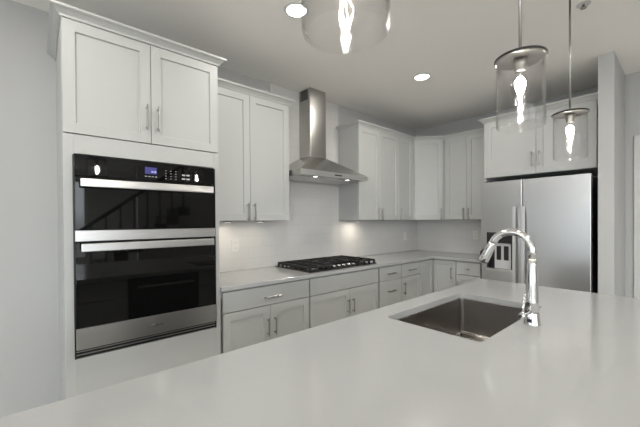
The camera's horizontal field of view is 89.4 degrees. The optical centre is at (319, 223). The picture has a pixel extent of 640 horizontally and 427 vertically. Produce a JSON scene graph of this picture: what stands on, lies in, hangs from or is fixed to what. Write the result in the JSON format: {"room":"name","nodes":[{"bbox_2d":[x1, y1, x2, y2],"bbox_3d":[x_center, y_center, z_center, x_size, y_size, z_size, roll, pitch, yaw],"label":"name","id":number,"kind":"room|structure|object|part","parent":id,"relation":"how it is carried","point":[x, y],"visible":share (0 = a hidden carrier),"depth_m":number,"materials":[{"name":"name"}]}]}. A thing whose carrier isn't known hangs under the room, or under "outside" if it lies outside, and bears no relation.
{"room":"kitchen","nodes":[
{"label":"kitchen","id":0,"kind":"room"},
{"bbox_2d":[0,0,416,417],"bbox_3d":[-1.567,-0.013,2.399,8.300,2.746,0.150,-1,1,-41],"label":"wall","id":1,"kind":"structure","parent":0,"point":[29,262],"depth_m":2.05,"materials":[{"name":"grey paint"}]},
{"bbox_2d":[217,78,295,220],"bbox_3d":[-0.663,-0.575,2.840,0.852,1.105,0.370,-1,1,-41],"label":"upper cabinet","id":2,"kind":"object","parent":1,"relation":"attached to","point":[253,153],"visible":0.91,"depth_m":2.73,"materials":[{"name":"grey paint"}]},
{"bbox_3d":[-0.746,-0.551,2.595,0.400,1.057,0.020,-1,1,-41],"label":"door","id":3,"kind":"part","parent":2,"relation":"part of","materials":[{"name":"grey paint"}]},
{"bbox_3d":[-0.598,-0.096,2.689,0.011,0.150,0.034,-1,1,-41],"label":"handle","id":4,"kind":"part","parent":2,"relation":"part of","materials":[{"name":"silver metal"}]},
{"bbox_3d":[-0.666,-1.104,2.835,0.852,0.047,0.368,-1,1,-41],"label":"crown molding","id":5,"kind":"part","parent":2,"relation":"part of","materials":[{"name":"grey paint"}]},
{"bbox_3d":[-0.443,-0.555,2.860,0.400,1.057,0.020,-1,1,-41],"label":"door","id":6,"kind":"part","parent":2,"relation":"part of","materials":[{"name":"grey paint"}]},
{"bbox_2d":[219,83,416,271],"bbox_3d":[0.193,-0.494,3.830,3.441,1.830,0.008,-1,1,-41],"label":"tile backsplash","id":7,"kind":"structure","parent":1,"relation":"attached to","point":[313,229],"depth_m":3.54,"materials":[{"name":"white tile"}]},
{"bbox_2d":[232,239,238,251],"bbox_3d":[-0.777,0.205,2.973,0.072,0.116,0.009,-1,1,-41],"label":"electrical outlet","id":8,"kind":"object","parent":7,"relation":"attached to","point":[235,243],"visible":1,"depth_m":2.97,"materials":[{"name":"white plastic"}]},
{"bbox_2d":[289,87,367,184],"bbox_3d":[0.016,-0.923,3.353,0.914,0.958,0.474,-1,1,-41],"label":"range hood","id":9,"kind":"object","parent":1,"relation":"attached to","point":[313,166],"visible":0.99,"depth_m":3.36,"materials":[{"name":"metal"}]},
{"bbox_2d":[300,89,307,101],"bbox_3d":[-0.167,-1.341,3.389,0.001,0.102,0.120,-1,1,-41],"label":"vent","id":10,"kind":"object","parent":9,"relation":"attached to","point":[303,94],"depth_m":3.38,"materials":[{"name":"black metal"}]},
{"bbox_2d":[336,120,401,219],"bbox_3d":[0.608,-0.592,3.949,0.801,1.105,0.370,-1,1,-41],"label":"upper cabinet","id":11,"kind":"object","parent":1,"relation":"attached to","point":[370,150],"visible":0.98,"depth_m":3.78,"materials":[{"name":"grey paint"}]},
{"bbox_3d":[0.568,-0.569,3.742,0.374,1.057,0.020,-1,1,-41],"label":"door","id":12,"kind":"part","parent":11,"relation":"part of","materials":[{"name":"grey paint"}]},
{"bbox_3d":[0.605,-1.121,3.945,0.801,0.047,0.368,-1,1,-41],"label":"crown molding","id":13,"kind":"part","parent":11,"relation":"part of","materials":[{"name":"grey paint"}]},
{"bbox_3d":[0.852,-0.573,3.990,0.374,1.057,0.020,-1,1,-41],"label":"door","id":14,"kind":"part","parent":11,"relation":"part of","materials":[{"name":"grey paint"}]},
{"bbox_2d":[398,133,414,219],"bbox_3d":[1.034,-0.598,4.321,0.330,1.105,0.370,-1,1,-41],"label":"upper cabinet","id":15,"kind":"object","parent":1,"relation":"attached to","point":[405,140],"visible":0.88,"depth_m":4.22,"materials":[{"name":"grey paint"}]},
{"bbox_3d":[1.137,-1.127,4.195,0.330,0.047,0.045,-1,1,-41],"label":"crown molding","id":16,"kind":"part","parent":15,"relation":"part of","materials":[{"name":"grey paint"}]},
{"bbox_2d":[412,136,444,219],"bbox_3d":[1.461,-0.603,4.522,0.615,1.105,0.615,-1,1,-41],"label":"upper cabinet","id":17,"kind":"object","parent":1,"relation":"attached to","point":[427,151],"visible":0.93,"depth_m":4.32,"materials":[{"name":"grey paint"}]},
{"bbox_3d":[1.442,-1.130,4.284,0.395,0.047,0.045,0,0,4],"label":"crown molding","id":18,"kind":"part","parent":17,"relation":"part of","materials":[{"name":"grey paint"}]},
{"bbox_2d":[12,0,639,129],"bbox_3d":[1.465,-1.430,-1.096,8.300,0.100,9.400,-1,1,-41],"label":"ceiling","id":19,"kind":"structure","parent":0,"point":[458,43],"depth_m":2.50,"materials":[{"name":"white paint"}]},
{"bbox_2d":[284,1,308,17],"bbox_3d":[-0.153,-1.389,2.108,0.164,0.008,0.164,-1,1,-41],"label":"recessed light","id":20,"kind":"object","parent":19,"relation":"in","point":[292,9],"visible":0.81,"depth_m":2.10,"materials":[{"name":"white paint"}]},
{"bbox_2d":[301,0,389,52],"bbox_3d":[0.045,-0.871,0.608,0.178,1.022,0.178,-1,0,-22],"label":"pendant light","id":21,"kind":"object","parent":19,"relation":"hanging from","point":[387,2],"visible":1,"depth_m":0.62,"materials":[{"name":"clear glass"}]},
{"bbox_2d":[413,73,430,80],"bbox_3d":[0.979,-1.405,3.101,0.164,0.008,0.164,-1,1,-41],"label":"recessed light","id":22,"kind":"object","parent":19,"relation":"in","point":[421,76],"visible":1,"depth_m":3.09,"materials":[{"name":"white paint"}]},
{"bbox_2d":[494,0,547,132],"bbox_3d":[0.771,-0.881,1.246,0.178,1.022,0.178,-1,0,-22],"label":"pendant light","id":23,"kind":"object","parent":19,"relation":"hanging from","point":[517,59],"visible":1,"depth_m":1.24,"materials":[{"name":"silver metal"}]},
{"bbox_3d":[0.771,-1.009,1.245,0.011,0.724,0.011,-1,1,-41],"label":"rod","id":24,"kind":"part","parent":23,"relation":"part of","materials":[{"name":"silver metal"}]},
{"bbox_2d":[513,56,527,73],"bbox_3d":[0.773,-0.610,1.248,0.048,0.049,0.048,-1,1,-41],"label":"socket","id":25,"kind":"object","parent":23,"relation":"attached to","point":[520,63],"depth_m":1.23,"materials":[{"name":"silver metal"}]},
{"bbox_3d":[0.774,-0.500,1.249,0.166,0.260,0.166,-1,1,-41],"label":"lamp shade","id":26,"kind":"part","parent":23,"relation":"part of","materials":[{"name":"clear glass"}]},
{"bbox_2d":[551,0,589,160],"bbox_3d":[1.471,-0.891,1.901,0.178,1.022,0.178,-1,0,-22],"label":"pendant light","id":27,"kind":"object","parent":19,"relation":"hanging from","point":[569,115],"visible":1,"depth_m":1.90,"materials":[{"name":"silver metal"}]},
{"bbox_2d":[565,113,574,122],"bbox_3d":[1.473,-0.620,1.904,0.048,0.049,0.048,-1,1,-41],"label":"socket","id":28,"kind":"object","parent":27,"relation":"attached to","point":[569,117],"depth_m":1.89,"materials":[{"name":"silver metal"}]},
{"bbox_3d":[1.470,-1.020,1.901,0.011,0.724,0.011,-1,1,-41],"label":"rod","id":29,"kind":"part","parent":27,"relation":"part of","materials":[{"name":"silver metal"}]},
{"bbox_3d":[1.474,-0.510,1.905,0.166,0.260,0.166,-1,1,-41],"label":"lamp shade","id":30,"kind":"part","parent":27,"relation":"part of","materials":[{"name":"clear glass"}]},
{"bbox_2d":[576,0,590,9],"bbox_3d":[1.687,-1.391,2.069,0.076,0.029,0.076,-1,1,-41],"label":"sprinkler","id":31,"kind":"object","parent":19,"relation":"attached to","point":[582,5],"visible":1,"depth_m":2.06,"materials":[{"name":"white paint"}]},
{"bbox_2d":[417,86,597,253],"bbox_3d":[2.292,-0.054,4.176,0.150,2.746,2.250,-1,1,-41],"label":"wall","id":32,"kind":"structure","parent":0,"point":[470,123],"depth_m":4.29,"materials":[{"name":"grey paint"}]},
{"bbox_2d":[417,220,481,253],"bbox_3d":[1.903,0.176,4.505,0.008,0.456,1.242,-1,1,-41],"label":"tile backsplash","id":33,"kind":"structure","parent":32,"relation":"attached to","point":[456,236],"depth_m":4.58,"materials":[{"name":"white tile"}]},
{"bbox_2d":[473,231,477,239],"bbox_3d":[2.069,0.154,4.300,0.009,0.116,0.072,-1,1,-41],"label":"electrical outlet","id":34,"kind":"object","parent":33,"relation":"attached to","point":[475,233],"visible":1,"depth_m":4.30,"materials":[{"name":"white plastic"}]},
{"bbox_2d":[443,127,484,219],"bbox_3d":[1.959,-0.603,4.150,0.370,1.105,0.637,-1,1,-41],"label":"upper cabinet","id":35,"kind":"object","parent":32,"relation":"attached to","point":[463,151],"visible":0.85,"depth_m":4.09,"materials":[{"name":"grey paint"}]},
{"bbox_3d":[1.757,-0.581,4.183,0.020,1.057,0.280,-1,1,-41],"label":"door","id":36,"kind":"part","parent":35,"relation":"part of","materials":[{"name":"grey paint"}]},
{"bbox_3d":[1.833,-1.131,4.039,0.045,0.047,0.637,-1,1,-41],"label":"crown molding","id":37,"kind":"part","parent":35,"relation":"part of","materials":[{"name":"grey paint"}]},
{"bbox_3d":[1.951,-0.581,3.961,0.020,1.057,0.302,-1,1,-41],"label":"door","id":38,"kind":"part","parent":35,"relation":"part of","materials":[{"name":"grey paint"}]},
{"bbox_2d":[478,92,597,181],"bbox_3d":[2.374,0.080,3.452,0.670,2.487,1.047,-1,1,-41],"label":"upper cabinet","id":39,"kind":"object","parent":32,"relation":"attached to","point":[509,154],"visible":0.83,"depth_m":3.21,"materials":[{"name":"grey paint"}]},
{"bbox_3d":[2.014,-0.808,3.425,0.020,0.605,0.476,-1,1,-41],"label":"door","id":40,"kind":"part","parent":39,"relation":"part of","materials":[{"name":"grey paint"}]},
{"bbox_3d":[2.130,-0.651,3.254,0.034,0.150,0.011,-1,1,-41],"label":"handle","id":41,"kind":"part","parent":39,"relation":"part of","materials":[{"name":"silver metal"}]},
{"bbox_3d":[2.223,-1.138,3.317,0.290,0.047,1.047,-1,1,-41],"label":"crown molding","id":42,"kind":"part","parent":39,"relation":"part of","materials":[{"name":"grey paint"}]},
{"bbox_3d":[2.326,-0.807,3.068,0.020,0.605,0.466,-1,1,-41],"label":"door","id":43,"kind":"part","parent":39,"relation":"part of","materials":[{"name":"grey paint"}]},
{"bbox_2d":[598,51,624,296],"bbox_3d":[2.644,-0.047,2.923,0.676,2.746,0.102,-1,1,-41],"label":"wall partition","id":44,"kind":"structure","parent":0,"point":[611,76],"depth_m":2.72,"materials":[{"name":"grey paint"}]},
{"bbox_2d":[625,71,639,297],"bbox_3d":[5.230,-0.047,0.701,0.295,2.746,6.850,-1,1,-41],"label":"wall","id":45,"kind":"structure","parent":0,"point":[632,81],"depth_m":3.08,"materials":[{"name":"grey paint"}]},
{"bbox_2d":[634,135,639,298],"bbox_3d":[3.316,0.248,2.658,0.020,2.150,1.056,-1,1,-41],"label":"trim","id":46,"kind":"structure","parent":45,"relation":"attached to","point":[636,137],"depth_m":3.03,"materials":[{"name":"white paint"}]},
{"bbox_3d":[1.485,1.416,-1.073,8.300,0.100,9.400,-1,1,-41],"label":"floor","id":47,"kind":"structure","parent":0,"visible":0},
{"bbox_2d":[47,0,226,399],"bbox_3d":[-1.203,0.116,2.177,0.936,2.487,0.660,-1,1,-41],"label":"tall cabinet","id":48,"kind":"object","parent":47,"relation":"on","point":[118,97],"visible":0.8,"depth_m":1.89,"materials":[{"name":"grey paint"}]},
{"bbox_3d":[-1.188,-0.778,1.823,0.419,0.594,0.020,-1,1,-41],"label":"door","id":49,"kind":"part","parent":48,"relation":"part of","materials":[{"name":"grey paint"}]},
{"bbox_3d":[-1.211,-1.104,2.166,0.936,0.047,0.658,-1,1,-41],"label":"crown molding","id":50,"kind":"part","parent":48,"relation":"part of","materials":[{"name":"grey paint"}]},
{"bbox_3d":[-1.022,0.390,1.974,0.846,1.738,0.018,-1,1,-41],"label":"panel","id":51,"kind":"part","parent":48,"relation":"part of","materials":[{"name":"grey paint"}]},
{"bbox_2d":[72,154,216,359],"bbox_3d":[-1.161,0.173,2.132,0.772,1.080,0.614,-1,1,-41],"label":"double oven","id":52,"kind":"object","parent":48,"relation":"in","point":[144,243],"visible":1,"depth_m":1.88,"materials":[{"name":"black glass"}]},
{"bbox_3d":[-1.009,-0.312,1.950,0.759,0.110,0.022,-1,1,-41],"label":"control panel","id":53,"kind":"part","parent":52,"relation":"part of","materials":[{"name":"black glass"}]},
{"bbox_3d":[-1.030,-0.633,1.926,0.011,0.150,0.034,-1,1,-41],"label":"handle","id":54,"kind":"part","parent":48,"relation":"part of","materials":[{"name":"silver metal"}]},
{"bbox_3d":[-0.983,-0.634,1.967,0.011,0.150,0.034,-1,1,-41],"label":"handle","id":55,"kind":"part","parent":48,"relation":"part of","materials":[{"name":"silver metal"}]},
{"bbox_3d":[-0.870,-0.783,2.101,0.420,0.594,0.020,-1,1,-41],"label":"door","id":56,"kind":"part","parent":48,"relation":"part of","materials":[{"name":"grey paint"}]},
{"bbox_2d":[220,278,308,353],"bbox_3d":[-0.580,0.908,2.733,0.804,0.884,0.639,-1,1,-41],"label":"base cabinet","id":57,"kind":"object","parent":47,"relation":"on","point":[250,316],"visible":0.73,"depth_m":2.48,"materials":[{"name":"grey paint"}]},
{"bbox_3d":[-0.536,0.943,2.405,0.388,0.609,0.020,-1,1,-41],"label":"door","id":58,"kind":"part","parent":57,"relation":"part of","materials":[{"name":"grey paint"}]},
{"bbox_3d":[-0.393,0.557,2.529,0.776,0.148,0.020,-1,1,-41],"label":"drawer","id":59,"kind":"part","parent":57,"relation":"part of","materials":[{"name":"grey paint"}]},
{"bbox_3d":[-0.398,0.798,2.490,0.011,0.140,0.034,-1,1,-41],"label":"handle","id":60,"kind":"part","parent":57,"relation":"part of","materials":[{"name":"silver metal"}]},
{"bbox_3d":[-0.243,0.939,2.661,0.384,0.609,0.020,-1,1,-41],"label":"door","id":61,"kind":"part","parent":57,"relation":"part of","materials":[{"name":"grey paint"}]},
{"bbox_2d":[308,268,377,327],"bbox_3d":[0.080,0.899,3.309,0.946,0.884,0.639,-1,1,-41],"label":"base cabinet","id":62,"kind":"object","parent":47,"relation":"on","point":[334,297],"visible":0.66,"depth_m":3.04,"materials":[{"name":"grey paint"}]},
{"bbox_3d":[0.099,0.934,2.960,0.492,0.609,0.020,-1,1,-41],"label":"door","id":63,"kind":"part","parent":62,"relation":"part of","materials":[{"name":"grey paint"}]},
{"bbox_3d":[0.277,0.788,3.079,0.011,0.140,0.034,-1,1,-41],"label":"handle","id":64,"kind":"part","parent":62,"relation":"part of","materials":[{"name":"silver metal"}]},
{"bbox_3d":[0.448,0.929,3.264,0.428,0.609,0.020,-1,1,-41],"label":"door","id":65,"kind":"part","parent":62,"relation":"part of","materials":[{"name":"grey paint"}]},
{"bbox_2d":[377,264,400,307],"bbox_3d":[0.589,0.892,3.753,0.403,0.884,0.639,-1,1,-41],"label":"base cabinet","id":66,"kind":"object","parent":47,"relation":"on","point":[389,277],"visible":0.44,"depth_m":3.52,"materials":[{"name":"grey paint"}]},
{"bbox_3d":[0.772,0.770,3.547,0.387,0.299,0.020,-1,1,-41],"label":"drawer","id":67,"kind":"part","parent":66,"relation":"part of","materials":[{"name":"grey paint"}]},
{"bbox_3d":[0.770,0.540,3.546,0.387,0.148,0.020,-1,1,-41],"label":"drawer","id":68,"kind":"part","parent":66,"relation":"part of","materials":[{"name":"grey paint"}]},
{"bbox_2d":[401,261,420,301],"bbox_3d":[0.890,0.888,4.016,0.395,0.884,0.639,-1,1,-41],"label":"base cabinet","id":69,"kind":"object","parent":47,"relation":"on","point":[410,272],"visible":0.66,"depth_m":3.79,"materials":[{"name":"grey paint"}]},
{"bbox_3d":[1.069,0.536,3.806,0.387,0.148,0.020,-1,1,-41],"label":"drawer","id":70,"kind":"part","parent":69,"relation":"part of","materials":[{"name":"grey paint"}]},
{"bbox_3d":[1.071,0.921,3.809,0.387,0.609,0.020,-1,1,-41],"label":"door","id":71,"kind":"part","parent":69,"relation":"part of","materials":[{"name":"grey paint"}]},
{"bbox_2d":[420,259,455,295],"bbox_3d":[1.461,0.881,4.343,0.893,0.884,0.901,-1,1,-41],"label":"base cabinet","id":72,"kind":"object","parent":47,"relation":"on","point":[436,275],"visible":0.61,"depth_m":4.03,"materials":[{"name":"grey paint"}]},
{"bbox_2d":[220,250,481,291],"bbox_3d":[0.608,0.438,3.373,3.446,0.030,1.240,-1,1,-41],"label":"countertop","id":73,"kind":"structure","parent":72,"relation":"on","point":[239,279],"depth_m":2.97,"materials":[{"name":"white stone"}]},
{"bbox_2d":[276,255,375,272],"bbox_3d":[0.081,0.402,3.308,0.914,0.050,0.530,-1,1,-41],"label":"gas cooktop","id":74,"kind":"object","parent":73,"relation":"in","point":[312,265],"visible":1,"depth_m":3.19,"materials":[{"name":"black metal"}]},
{"bbox_3d":[1.329,0.840,4.034,0.282,0.763,0.020,-1,1,-41],"label":"door","id":75,"kind":"part","parent":72,"relation":"part of","materials":[{"name":"grey paint"}]},
{"bbox_3d":[1.549,0.839,4.014,0.020,0.763,0.287,-1,1,-41],"label":"door","id":76,"kind":"part","parent":72,"relation":"part of","materials":[{"name":"grey paint"}]},
{"bbox_2d":[456,261,481,285],"bbox_3d":[1.965,0.881,3.958,0.639,0.884,0.337,-1,1,-41],"label":"base cabinet","id":77,"kind":"object","parent":47,"relation":"on","point":[466,272],"visible":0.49,"depth_m":3.80,"materials":[{"name":"grey paint"}]},
{"bbox_3d":[1.740,0.531,3.791,0.020,0.148,0.282,-1,1,-41],"label":"drawer","id":78,"kind":"part","parent":77,"relation":"part of","materials":[{"name":"grey paint"}]},
{"bbox_3d":[1.743,0.916,3.794,0.020,0.609,0.282,-1,1,-41],"label":"door","id":79,"kind":"part","parent":77,"relation":"part of","materials":[{"name":"grey paint"}]},
{"bbox_2d":[481,172,597,292],"bbox_3d":[2.297,0.438,3.358,0.808,1.775,0.914,-1,1,-41],"label":"refrigerator","id":80,"kind":"object","parent":47,"relation":"on","point":[559,213],"visible":0.66,"depth_m":3.02,"materials":[{"name":"grey metal"}]},
{"bbox_3d":[1.887,0.417,3.351,0.066,1.702,0.385,-1,1,-41],"label":"door","id":81,"kind":"part","parent":80,"relation":"part of","materials":[{"name":"metal"}]},
{"bbox_3d":[1.900,0.335,3.345,0.036,0.262,0.161,-1,1,-41],"label":"dispenser panel","id":82,"kind":"part","parent":80,"relation":"part of","materials":[{"name":"grey"}]},
{"bbox_3d":[1.932,0.371,3.205,0.059,1.075,0.024,-1,1,-41],"label":"handle","id":83,"kind":"part","parent":80,"relation":"part of","materials":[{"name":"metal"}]},
{"bbox_3d":[1.983,0.371,3.147,0.059,1.075,0.024,-1,1,-41],"label":"handle","id":84,"kind":"part","parent":80,"relation":"part of","materials":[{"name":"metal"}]},
{"bbox_3d":[2.189,0.418,3.005,0.066,1.702,0.523,-1,1,-41],"label":"door","id":85,"kind":"part","parent":80,"relation":"part of","materials":[{"name":"metal"}]},
{"bbox_2d":[593,177,597,292],"bbox_3d":[2.347,0.442,3.402,0.675,1.725,0.906,-1,1,-41],"label":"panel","id":86,"kind":"object","parent":80,"relation":"attached to","point":[595,181],"depth_m":2.94,"materials":[{"name":"black metal"}]},
{"bbox_3d":[1.256,0.901,2.067,0.484,0.884,0.654,-1,1,-41],"label":"cabinet","id":87,"kind":"object","parent":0,"visible":0},
{"bbox_2d":[0,279,639,426],"bbox_3d":[0.542,0.456,1.098,2.895,0.030,1.174,-1,1,-41],"label":"countertop","id":88,"kind":"structure","parent":87,"relation":"on","point":[580,367],"depth_m":0.93,"materials":[{"name":"white stone"}]},
{"bbox_2d":[397,298,520,341],"bbox_3d":[0.737,0.583,1.606,0.803,0.231,0.482,-1,1,-41],"label":"sink","id":89,"kind":"object","parent":88,"relation":"in","point":[453,317],"visible":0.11,"depth_m":1.89,"materials":[{"name":"metal"}]},
{"bbox_2d":[454,331,489,341],"bbox_3d":[0.738,0.667,1.607,0.689,0.028,0.375,-1,1,-41],"label":"grid","id":90,"kind":"object","parent":89,"relation":"in","point":[460,333],"visible":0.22,"depth_m":1.88,"materials":[{"name":"silver metal"}]},
{"bbox_2d":[479,228,540,326],"bbox_3d":[0.838,0.229,1.453,0.112,0.414,0.254,-1,1,-41],"label":"faucet","id":91,"kind":"object","parent":88,"relation":"on","point":[530,309],"visible":1,"depth_m":1.39,"materials":[{"name":"silver metal"}]},
{"bbox_3d":[0.865,0.088,1.456,0.032,0.131,0.191,-1,1,-41],"label":"spout","id":92,"kind":"part","parent":91,"relation":"part of","materials":[{"name":"silver metal"}]},
{"bbox_3d":[0.865,0.341,1.375,0.030,0.082,0.016,-1,1,-41],"label":"lever","id":93,"kind":"part","parent":91,"relation":"part of","materials":[{"name":"silver metal"}]},
{"bbox_3d":[0.873,0.391,1.377,0.061,0.029,0.029,-1,1,-27],"label":"handle","id":94,"kind":"part","parent":91,"relation":"part of","materials":[{"name":"silver metal"}]}
]}

